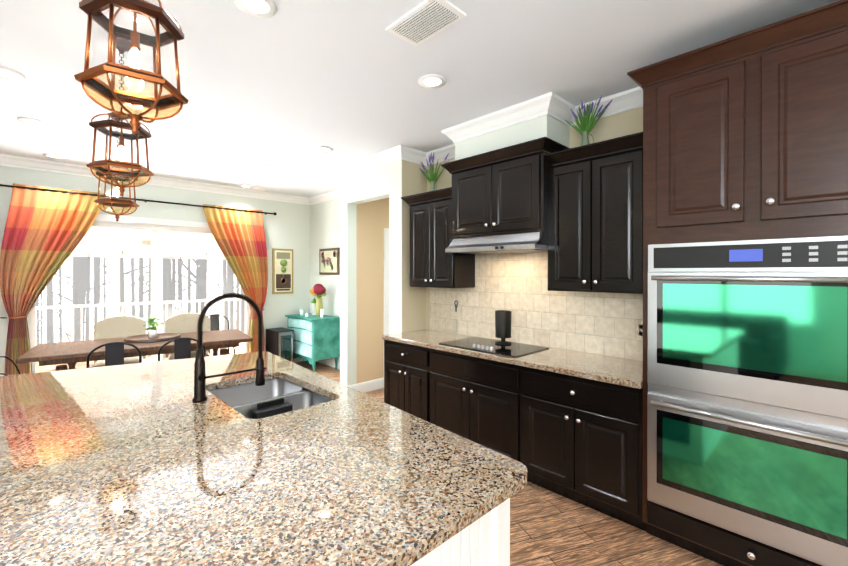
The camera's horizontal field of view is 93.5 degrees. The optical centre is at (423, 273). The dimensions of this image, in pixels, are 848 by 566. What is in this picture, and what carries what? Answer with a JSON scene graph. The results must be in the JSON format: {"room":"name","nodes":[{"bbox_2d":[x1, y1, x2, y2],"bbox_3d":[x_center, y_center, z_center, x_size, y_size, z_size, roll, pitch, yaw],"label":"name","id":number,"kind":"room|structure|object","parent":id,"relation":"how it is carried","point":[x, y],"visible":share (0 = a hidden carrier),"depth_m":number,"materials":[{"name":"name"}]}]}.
{"room":"kitchen","nodes":[
{"label":"kitchen","id":0,"kind":"room"},
{"bbox_2d":[0,166,309,375],"bbox_3d":[-4.685,0.109,4.666,7.490,2.880,0.120,0,0,-44],"label":"wall","id":1,"kind":"structure","parent":0,"point":[287,226],"depth_m":5.99,"materials":[{"name":"white paint"}]},
{"bbox_2d":[27,214,249,372],"bbox_3d":[-3.732,0.394,5.566,2.740,2.305,0.118,0,0,-44],"label":"window","id":2,"kind":"structure","parent":1,"relation":"in","point":[157,228],"depth_m":5.55,"materials":[{"name":"white"}]},
{"bbox_2d":[0,183,276,375],"bbox_3d":[-3.891,0.255,5.248,3.992,2.545,0.155,0,0,-44],"label":"curtains","id":3,"kind":"object","parent":1,"relation":"attached to","point":[46,230],"visible":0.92,"depth_m":4.74,"materials":[{"name":"orange fabric"}]},
{"bbox_2d":[0,154,307,204],"bbox_3d":[-4.611,-1.274,4.587,7.250,0.115,0.092,0,0,-44],"label":"crown molding","id":4,"kind":"structure","parent":1,"relation":"attached to","point":[5,160],"depth_m":5.54,"materials":[{"name":"white"}]},
{"bbox_2d":[272,248,292,293],"bbox_3d":[-2.387,-0.037,6.771,0.360,0.760,0.120,0,0,-44],"label":"framed picture","id":5,"kind":"object","parent":1,"relation":"attached to","point":[282,271],"visible":1,"depth_m":6.75,"materials":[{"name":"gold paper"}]},
{"bbox_2d":[310,198,339,359],"bbox_3d":[-1.261,0.104,6.429,0.120,2.880,2.120,0,0,-44],"label":"wall","id":6,"kind":"structure","parent":0,"point":[324,217],"depth_m":6.76,"materials":[{"name":"white paint"}]},
{"bbox_2d":[308,189,339,204],"bbox_3d":[-1.295,-1.278,6.309,0.092,0.115,2.000,0,0,-44],"label":"crown molding","id":7,"kind":"structure","parent":6,"relation":"attached to","point":[334,194],"depth_m":6.69,"materials":[{"name":"white"}]},
{"bbox_2d":[316,358,339,368],"bbox_3d":[-1.310,1.476,6.386,0.016,0.135,2.120,0,0,-44],"label":"baseboard","id":8,"kind":"structure","parent":6,"relation":"attached to","point":[330,362],"depth_m":6.63,"materials":[{"name":"white"}]},
{"bbox_2d":[319,248,339,274],"bbox_3d":[-1.581,-0.197,6.647,0.036,0.440,0.600,0,0,-44],"label":"framed picture","id":9,"kind":"object","parent":6,"relation":"attached to","point":[329,261],"visible":1,"depth_m":6.61,"materials":[{"name":"beige paper"}]},
{"bbox_2d":[340,177,388,385],"bbox_3d":[-0.208,0.105,5.855,2.270,2.880,0.170,0,0,-44],"label":"wall","id":10,"kind":"structure","parent":0,"point":[363,226],"depth_m":5.16,"materials":[{"name":"white paint"}]},
{"bbox_2d":[345,377,383,392],"bbox_3d":[-0.192,1.478,5.745,2.166,0.135,0.016,0,0,-44],"label":"baseboard","id":11,"kind":"structure","parent":10,"relation":"attached to","point":[368,386],"depth_m":5.23,"materials":[{"name":"white"}]},
{"bbox_2d":[384,228,388,334],"bbox_3d":[-0.150,0.466,5.746,1.040,2.160,0.070,0,0,-44],"label":"hall door","id":12,"kind":"structure","parent":10,"relation":"in","point":[386,281],"depth_m":5.42,"materials":[{"name":"white wood"}]},
{"bbox_2d":[347,164,388,203],"bbox_3d":[-0.623,-1.107,4.750,0.140,0.450,0.835,0,0,-44],"label":"wall","id":13,"kind":"structure","parent":0,"point":[369,185],"depth_m":4.69,"materials":[{"name":"white paint"}]},
{"bbox_2d":[330,145,411,178],"bbox_3d":[-0.694,-1.274,4.656,0.092,0.115,1.394,0,0,-44],"label":"crown molding","id":14,"kind":"structure","parent":13,"relation":"attached to","point":[400,152],"depth_m":4.52,"materials":[{"name":"white"}]},
{"bbox_2d":[35,342,722,565],"bbox_3d":[-2.277,1.583,3.217,8.920,0.060,13.320,0,0,-44],"label":"floor","id":15,"kind":"structure","parent":0,"point":[549,528],"depth_m":2.36,"materials":[{"name":"brown wood"}]},
{"bbox_2d":[0,356,19,375],"bbox_3d":[-3.444,1.092,3.076,0.430,0.926,0.411,0,0,11],"label":"dining chair","id":16,"kind":"object","parent":15,"relation":"on","point":[13,363],"visible":0.21,"depth_m":3.11,"materials":[{"name":"grey metal"}]},
{"bbox_2d":[86,342,141,367],"bbox_3d":[-3.239,1.121,4.192,0.504,0.863,0.461,0,0,-35],"label":"dining chair","id":17,"kind":"object","parent":15,"relation":"on","point":[114,353],"visible":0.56,"depth_m":4.01,"materials":[{"name":"grey metal"}]},
{"bbox_2d":[92,316,146,366],"bbox_3d":[-3.684,1.041,4.817,0.520,1.015,0.540,0,0,-32],"label":"upholstered dining chair","id":18,"kind":"object","parent":15,"relation":"on","point":[117,327],"visible":0.33,"depth_m":4.96,"materials":[{"name":"fabric"}]},
{"bbox_2d":[16,318,252,370],"bbox_3d":[-3.190,1.038,4.643,2.050,1.022,0.950,0,0,-35],"label":"dining table","id":19,"kind":"object","parent":15,"relation":"on","point":[71,354],"visible":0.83,"depth_m":4.43,"materials":[{"name":"brown wood"}]},
{"bbox_2d":[158,338,205,360],"bbox_3d":[-2.719,1.120,4.460,0.504,0.863,0.461,0,0,-35],"label":"dining chair","id":20,"kind":"object","parent":15,"relation":"on","point":[182,348],"visible":0.42,"depth_m":4.27,"materials":[{"name":"grey"}]},
{"bbox_2d":[165,313,210,359],"bbox_3d":[-3.043,1.040,5.161,0.520,1.015,0.540,0,0,-32],"label":"upholstered dining chair","id":21,"kind":"object","parent":15,"relation":"on","point":[184,323],"visible":0.23,"depth_m":5.30,"materials":[{"name":"fabric"}]},
{"bbox_2d":[266,327,293,362],"bbox_3d":[-2.346,1.229,6.496,0.270,0.630,0.477,0,0,-44],"label":"wine cooler","id":22,"kind":"object","parent":15,"relation":"on","point":[279,341],"visible":0.73,"depth_m":6.36,"materials":[{"name":"black metal"}]},
{"bbox_2d":[285,284,339,371],"bbox_3d":[-1.840,0.856,6.566,0.505,1.382,0.920,0,0,-44],"label":"dresser","id":23,"kind":"object","parent":15,"relation":"on","point":[316,334],"visible":0.98,"depth_m":6.36,"materials":[{"name":"teal paint"}]},
{"bbox_2d":[384,342,429,421],"bbox_3d":[0.034,1.110,4.055,0.625,0.880,0.666,0,0,-44],"label":"base cabinet","id":24,"kind":"object","parent":15,"relation":"on","point":[406,368],"depth_m":3.80,"materials":[{"name":"black wood"}]},
{"bbox_2d":[416,501,509,565],"bbox_3d":[-1.294,1.117,1.792,1.908,0.880,2.892,0,0,-44],"label":"kitchen island","id":25,"kind":"object","parent":15,"relation":"on","point":[487,543],"depth_m":1.21,"materials":[{"name":"white wood"}]},
{"bbox_2d":[0,351,527,565],"bbox_3d":[-1.294,0.657,1.806,2.030,0.040,3.030,0,0,-44],"label":"island countertop","id":26,"kind":"structure","parent":25,"relation":"on","point":[115,465],"depth_m":1.26,"materials":[{"name":"beige stone"}]},
{"bbox_2d":[188,293,267,404],"bbox_3d":[-0.999,0.369,2.082,0.365,0.534,0.113,0,0,-44],"label":"faucet","id":27,"kind":"object","parent":26,"relation":"on","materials":[{"name":"black metal"}]},
{"bbox_2d":[216,377,327,416],"bbox_3d":[-0.838,0.780,2.152,0.455,0.232,0.740,0,0,-44],"label":"sink","id":28,"kind":"object","parent":26,"relation":"in","point":[279,393],"depth_m":2.36,"materials":[{"name":"silver metal"}]},
{"bbox_2d":[430,350,521,462],"bbox_3d":[0.597,1.112,3.475,0.625,0.880,0.950,0,0,-44],"label":"base cabinet","id":29,"kind":"object","parent":15,"relation":"on","point":[477,400],"depth_m":3.19,"materials":[{"name":"black wood"}]},
{"bbox_2d":[522,366,646,531],"bbox_3d":[1.212,1.114,2.842,0.625,0.880,0.816,0,0,-44],"label":"base cabinet","id":30,"kind":"object","parent":15,"relation":"on","point":[568,424],"depth_m":2.58,"materials":[{"name":"black wood"}]},
{"bbox_2d":[382,330,642,389],"bbox_3d":[0.639,0.652,3.411,0.628,0.040,2.432,0,0,-44],"label":"countertop","id":31,"kind":"structure","parent":30,"relation":"on","point":[599,368],"depth_m":2.90,"materials":[{"name":"beige stone"}]},
{"bbox_2d":[438,330,549,357],"bbox_3d":[0.591,0.594,3.461,0.500,0.076,0.800,0,0,-44],"label":"cooktop","id":32,"kind":"object","parent":31,"relation":"in","point":[492,346],"depth_m":3.48,"materials":[{"name":"black glass"}]},
{"bbox_2d":[495,310,510,344],"bbox_3d":[0.705,0.479,3.544,0.142,0.290,0.144,0,0,-44],"label":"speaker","id":33,"kind":"object","parent":32,"relation":"on","point":[502,317],"depth_m":3.49,"materials":[{"name":"black plastic"}]},
{"bbox_2d":[627,0,847,565],"bbox_3d":[1.799,0.191,2.160,0.729,2.730,1.100,0,0,-44],"label":"tall cabinet","id":34,"kind":"object","parent":15,"relation":"on","point":[745,298],"visible":1,"depth_m":1.96,"materials":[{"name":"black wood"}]},
{"bbox_2d":[647,236,847,565],"bbox_3d":[1.677,0.571,2.060,0.413,1.470,0.875,0,0,-44],"label":"oven","id":35,"kind":"object","parent":34,"relation":"in","point":[747,337],"depth_m":1.93,"materials":[{"name":"silver metal"}]},
{"bbox_2d":[389,160,425,333],"bbox_3d":[0.505,0.107,5.120,2.270,2.880,0.208,0,0,-44],"label":"wall","id":36,"kind":"structure","parent":0,"point":[407,307],"depth_m":4.33,"materials":[{"name":"white paint"}]},
{"bbox_2d":[0,0,839,196],"bbox_3d":[-0.926,-1.353,1.817,8.920,0.060,9.440,0,0,-44],"label":"ceiling","id":37,"kind":"structure","parent":0,"point":[286,89],"depth_m":2.60,"materials":[{"name":"white paint"}]},
{"bbox_2d":[0,66,25,80],"bbox_3d":[-2.760,-1.320,2.629,0.194,0.009,0.194,0,0,37],"label":"recessed light","id":38,"kind":"object","parent":37,"relation":"in","point":[6,73],"depth_m":2.65,"materials":[{"name":"white"}]},
{"bbox_2d":[17,117,47,125],"bbox_3d":[-3.412,-1.323,3.473,0.194,0.009,0.194,0,0,19],"label":"recessed light","id":39,"kind":"object","parent":37,"relation":"in","point":[27,120],"depth_m":3.47,"materials":[{"name":"white"}]},
{"bbox_2d":[43,153,65,158],"bbox_3d":[-4.182,-1.325,4.510,0.194,0.009,0.194,0,0,1],"label":"recessed light","id":40,"kind":"object","parent":37,"relation":"in","point":[56,156],"depth_m":4.51,"materials":[{"name":"white"}]},
{"bbox_2d":[94,113,138,220],"bbox_3d":[-2.582,-0.883,3.356,0.311,0.890,0.286,0,0,-44],"label":"pendant lantern","id":41,"kind":"object","parent":37,"relation":"hanging from","point":[122,202],"visible":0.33,"depth_m":3.34,"materials":[{"name":"orange metal"}]},
{"bbox_2d":[86,37,153,195],"bbox_3d":[-1.739,-0.885,2.293,0.313,0.880,0.274,0,0,-44],"label":"pendant lantern","id":42,"kind":"object","parent":37,"relation":"hanging from","point":[102,167],"visible":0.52,"depth_m":2.27,"materials":[{"name":"orange metal"}]},
{"bbox_2d":[74,0,188,133],"bbox_3d":[-0.978,-0.897,1.349,0.310,0.850,0.290,0,0,-44],"label":"pendant lantern","id":43,"kind":"object","parent":37,"relation":"hanging from","point":[160,15],"visible":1,"depth_m":1.32,"materials":[{"name":"orange metal"}]},
{"bbox_2d":[239,184,252,187],"bbox_3d":[-2.716,-1.330,6.072,0.194,0.009,0.194,0,0,37],"label":"recessed light","id":44,"kind":"object","parent":37,"relation":"in","point":[246,186],"depth_m":6.08,"materials":[{"name":"white"}]},
{"bbox_2d":[234,0,276,17],"bbox_3d":[-0.825,-1.318,1.957,0.194,0.009,0.194,0,0,37],"label":"recessed light","id":45,"kind":"object","parent":37,"relation":"in","point":[262,8],"depth_m":1.98,"materials":[{"name":"white plastic"}]},
{"bbox_2d":[251,186,270,190],"bbox_3d":[-2.551,-1.330,6.233,0.200,0.012,0.300,0,0,-44],"label":"recessed light","id":46,"kind":"object","parent":37,"relation":"in","point":[261,188],"depth_m":6.21,"materials":[{"name":"white"}]},
{"bbox_2d":[315,146,332,151],"bbox_3d":[-1.067,-1.325,4.259,0.194,0.009,0.194,0,0,37],"label":"recessed light","id":47,"kind":"object","parent":37,"relation":"in","point":[320,148],"depth_m":4.25,"materials":[{"name":"white"}]},
{"bbox_2d":[386,0,465,45],"bbox_3d":[0.004,-1.315,2.093,0.220,0.018,0.380,0,0,-44],"label":"ceiling vent","id":48,"kind":"object","parent":37,"relation":"in","point":[425,20],"depth_m":2.07,"materials":[{"name":"white metal"}]},
{"bbox_2d":[418,74,445,87],"bbox_3d":[0.056,-1.320,2.743,0.194,0.009,0.194,0,0,37],"label":"recessed light","id":49,"kind":"object","parent":37,"relation":"in","point":[430,80],"depth_m":2.74,"materials":[{"name":"white plastic"}]},
{"bbox_2d":[441,92,563,146],"bbox_3d":[0.584,-1.270,3.346,0.102,0.115,1.114,0,0,-44],"label":"crown molding","id":50,"kind":"structure","parent":37,"relation":"attached to","point":[554,106],"depth_m":3.23,"materials":[{"name":"white wood"}]},
{"bbox_2d":[455,115,568,160],"bbox_3d":[0.747,-1.168,3.504,0.370,0.320,0.930,0,0,-44],"label":"soffit","id":51,"kind":"structure","parent":0,"point":[547,126],"depth_m":3.26,"materials":[{"name":"white paint"}]},
{"bbox_2d":[426,107,642,360],"bbox_3d":[2.155,0.115,2.408,0.120,2.880,5.990,0,0,-44],"label":"wall","id":52,"kind":"structure","parent":0,"point":[629,122],"depth_m":3.12,"materials":[{"name":"beige paint"}]},
{"bbox_2d":[416,147,454,165],"bbox_3d":[0.248,-1.273,4.197,0.120,0.115,0.760,0,0,-44],"label":"crown molding","id":53,"kind":"structure","parent":52,"relation":"attached to","point":[441,153],"depth_m":4.32,"materials":[{"name":"white"}]},
{"bbox_2d":[401,187,474,287],"bbox_3d":[0.156,-0.332,4.090,0.396,0.945,0.750,0,0,-44],"label":"upper cabinet","id":54,"kind":"object","parent":52,"relation":"attached to","point":[433,264],"visible":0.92,"depth_m":3.95,"materials":[{"name":"black wood"}]},
{"bbox_2d":[419,152,448,190],"bbox_3d":[0.093,-1.050,4.217,0.233,0.486,0.387,0,0,-44],"label":"potted plant","id":55,"kind":"object","parent":54,"relation":"on","point":[432,179],"visible":0.88,"depth_m":4.22,"materials":[{"name":"green plant"}]},
{"bbox_2d":[441,137,570,246],"bbox_3d":[0.688,-0.609,3.448,0.526,0.782,1.050,0,0,-44],"label":"upper cabinet","id":56,"kind":"object","parent":52,"relation":"attached to","point":[503,191],"visible":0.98,"depth_m":3.24,"materials":[{"name":"black wood"}]},
{"bbox_2d":[445,232,547,254],"bbox_3d":[0.685,-0.251,3.446,0.534,0.135,0.900,0,0,-44],"label":"range hood","id":57,"kind":"object","parent":56,"relation":"attached to","point":[511,243],"visible":0.88,"depth_m":3.27,"materials":[{"name":"silver metal"}]},
{"bbox_2d":[430,252,642,360],"bbox_3d":[0.896,0.142,3.611,0.012,0.980,2.370,0,0,-44],"label":"tile backsplash","id":58,"kind":"structure","parent":52,"relation":"attached to","point":[600,323],"depth_m":3.51,"materials":[{"name":"beige tile"}]},
{"bbox_2d":[545,132,642,293],"bbox_3d":[1.286,-0.384,2.925,0.396,1.035,0.815,0,0,-44],"label":"upper cabinet","id":59,"kind":"object","parent":52,"relation":"attached to","point":[595,217],"visible":0.92,"depth_m":2.79,"materials":[{"name":"black wood"}]},
{"bbox_2d":[565,95,612,145],"bbox_3d":[1.242,-1.099,3.045,0.217,0.390,0.346,0,0,-44],"label":"potted plant","id":60,"kind":"object","parent":59,"relation":"on","point":[584,129],"visible":0.9,"depth_m":3.03,"materials":[{"name":"green plant"}]},
{"bbox_2d":[560,87,642,126],"bbox_3d":[1.411,-1.269,2.999,0.120,0.115,0.720,0,0,-44],"label":"crown molding","id":61,"kind":"structure","parent":52,"relation":"attached to","point":[631,99],"depth_m":3.00,"materials":[{"name":"white wood"}]},
{"label":"outside","id":62,"kind":"structure","parent":0,"visible":0},
{"bbox_2d":[39,321,227,343],"bbox_3d":[-30.265,4.726,30.995,120.000,0.100,73.280,0,0,-44],"label":"ground","id":63,"kind":"structure","parent":62,"point":[57,337],"depth_m":29.11,"materials":[{"name":"beige"}]},
{"bbox_2d":[35,256,244,344],"bbox_3d":[-13.031,-5.212,22.186,50.487,19.837,31.249,0,0,-44],"label":"trees","id":64,"kind":"object","parent":63,"relation":"on","point":[168,281],"depth_m":14.20,"materials":[{"name":"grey plant"}]},
{"bbox_2d":[39,256,240,334],"bbox_3d":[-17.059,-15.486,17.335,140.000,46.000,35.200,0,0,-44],"label":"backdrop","id":65,"kind":"structure","parent":62,"point":[68,267],"depth_m":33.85,"materials":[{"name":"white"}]},
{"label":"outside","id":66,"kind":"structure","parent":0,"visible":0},
{"bbox_2d":[35,227,244,354],"bbox_3d":[-5.097,0.263,6.850,7.500,2.800,3.572,0,0,-44],"label":"porch","id":67,"kind":"object","parent":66,"point":[204,250],"depth_m":7.79,"materials":[{"name":"white wood"}]}
]}

